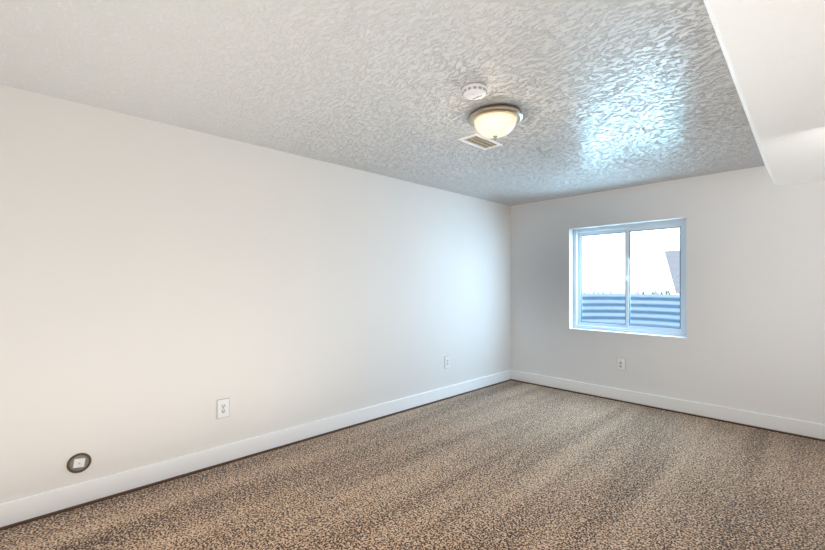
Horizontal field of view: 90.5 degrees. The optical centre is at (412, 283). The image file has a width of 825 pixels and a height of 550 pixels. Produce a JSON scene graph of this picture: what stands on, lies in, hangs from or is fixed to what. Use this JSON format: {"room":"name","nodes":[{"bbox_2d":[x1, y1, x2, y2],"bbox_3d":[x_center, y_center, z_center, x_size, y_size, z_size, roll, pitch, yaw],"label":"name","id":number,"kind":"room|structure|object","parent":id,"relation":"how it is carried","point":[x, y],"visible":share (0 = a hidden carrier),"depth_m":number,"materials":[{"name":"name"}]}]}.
{"room":"empty basement bedroom","nodes":[
{"label":"empty basement bedroom","id":0,"kind":"room"},
{"bbox_2d":[0,84,509,502],"bbox_3d":[-0.858,0.120,3.705,6.400,2.400,0.250,0,0,-44],"label":"wall","id":1,"kind":"structure","parent":0,"point":[153,274],"depth_m":2.89,"materials":[{"name":"paint"}]},
{"bbox_2d":[67,453,90,472],"bbox_3d":[-1.988,1.068,2.441,0.116,0.116,0.013,0,0,-44],"label":"outlet","id":2,"kind":"object","parent":1,"relation":"attached to","point":[79,462],"visible":1,"depth_m":2.44,"materials":[{"name":"brown paint"}]},
{"bbox_2d":[217,398,229,418],"bbox_3d":[-1.391,0.915,3.010,0.090,0.140,0.012,0,0,-44],"label":"outlet","id":3,"kind":"object","parent":1,"relation":"attached to","point":[223,405],"visible":1,"depth_m":3.01,"materials":[{"name":"white plastic"}]},
{"bbox_2d":[0,370,510,526],"bbox_3d":[-0.765,1.252,3.608,5.900,0.135,0.018,0,0,-44],"label":"baseboard","id":4,"kind":"structure","parent":1,"relation":"attached to","point":[21,509],"depth_m":2.90,"materials":[{"name":"white paint"}]},
{"bbox_2d":[444,356,449,368],"bbox_3d":[0.404,0.905,4.737,0.090,0.140,0.012,0,0,-44],"label":"outlet","id":5,"kind":"object","parent":1,"relation":"attached to","point":[446,358],"visible":1,"depth_m":4.73,"materials":[{"name":"white plastic"}]},
{"bbox_2d":[0,0,764,205],"bbox_3d":[0.477,-1.155,2.317,6.400,0.150,4.100,0,0,-44],"label":"ceiling","id":6,"kind":"structure","parent":0,"point":[609,94],"depth_m":2.15,"materials":[{"name":"white paint"}]},
{"bbox_2d":[462,83,486,99],"bbox_3d":[0.343,-1.057,2.259,0.140,0.046,0.140,0,0,-44],"label":"smoke detector","id":7,"kind":"object","parent":6,"relation":"attached to","point":[471,91],"visible":1,"depth_m":2.22,"materials":[{"name":"white plastic"}]},
{"bbox_2d":[458,133,502,149],"bbox_3d":[0.522,-1.074,3.107,0.340,0.017,0.175,0,0,-44],"label":"vent register","id":8,"kind":"object","parent":6,"relation":"attached to","point":[477,140],"depth_m":3.10,"materials":[{"name":"white metal"}]},
{"bbox_2d":[468,105,522,139],"bbox_3d":[0.526,-0.997,2.604,0.346,0.166,0.346,0,0,-44],"label":"ceiling light fixture","id":9,"kind":"object","parent":6,"relation":"attached to","point":[493,121],"depth_m":2.51,"materials":[{"name":"white glass"}]},
{"bbox_2d":[0,380,824,549],"bbox_3d":[0.477,1.380,2.317,6.400,0.120,4.100,0,0,-44],"label":"floor","id":10,"kind":"structure","parent":0,"point":[509,465],"depth_m":2.62,"materials":[{"name":"brown carpet"}]},
{"bbox_2d":[0,379,510,530],"bbox_3d":[-0.758,1.314,3.588,5.882,0.012,0.020,0,0,-44],"label":"left floor carpet edge","id":11,"kind":"structure","parent":10,"relation":"on","point":[378,418],"depth_m":2.88,"materials":[{"name":"brown"}]},
{"bbox_2d":[511,379,824,441],"bbox_3d":[2.588,1.314,4.336,0.022,0.012,3.582,0,0,-44],"label":"back floor carpet edge","id":12,"kind":"structure","parent":10,"relation":"on","point":[808,437],"depth_m":4.13,"materials":[{"name":"brown"}]},
{"bbox_2d":[510,166,824,424],"bbox_3d":[2.693,0.120,4.449,0.250,2.400,3.600,0,0,-44],"label":"wall","id":13,"kind":"structure","parent":0,"point":[754,341],"depth_m":4.02,"materials":[{"name":"paint"}]},
{"bbox_2d":[617,358,624,370],"bbox_3d":[2.352,0.905,4.616,0.012,0.140,0.090,0,0,-44],"label":"outlet","id":14,"kind":"object","parent":13,"relation":"attached to","point":[620,361],"visible":1,"depth_m":4.61,"materials":[{"name":"white plastic"}]},
{"bbox_2d":[573,219,685,336],"bbox_3d":[2.463,-0.065,4.706,0.096,1.230,1.230,0,0,-44],"label":"sliding window","id":15,"kind":"structure","parent":13,"relation":"in","point":[680,223],"depth_m":4.67,"materials":[{"name":"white plastic"}]},
{"bbox_2d":[511,370,824,439],"bbox_3d":[2.603,1.252,4.350,0.018,0.135,3.582,0,0,-44],"label":"baseboard","id":16,"kind":"structure","parent":13,"relation":"attached to","point":[816,430],"depth_m":4.15,"materials":[{"name":"white paint"}]},
{"bbox_2d":[704,0,824,185],"bbox_3d":[1.405,-0.980,1.352,5.900,0.200,0.922,0,0,-44],"label":"ceiling soffit","id":17,"kind":"structure","parent":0,"point":[773,50],"depth_m":1.73,"materials":[{"name":"white paint"}]},
{"label":"outside","id":18,"kind":"structure","parent":0,"visible":0},
{"bbox_2d":[582,289,678,294],"bbox_3d":[7.967,0.870,9.243,14.000,1.300,20.000,0,0,-44],"label":"ground","id":19,"kind":"structure","parent":18,"point":[590,291],"depth_m":12.01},
{"bbox_2d":[582,289,679,327],"bbox_3d":[2.895,0.466,5.120,0.972,0.809,1.885,0,0,-44],"label":"window well","id":20,"kind":"object","parent":19,"relation":"on","point":[661,310],"visible":0.23,"depth_m":5.51,"materials":[{"name":"grey metal"}]},
{"bbox_2d":[657,233,679,293],"bbox_3d":[9.786,-1.030,10.021,6.500,2.500,5.000,0,0,-44],"label":"neighboring house","id":21,"kind":"structure","parent":19,"relation":"on","point":[671,247],"depth_m":9.48,"materials":[{"name":"white"}]}
]}

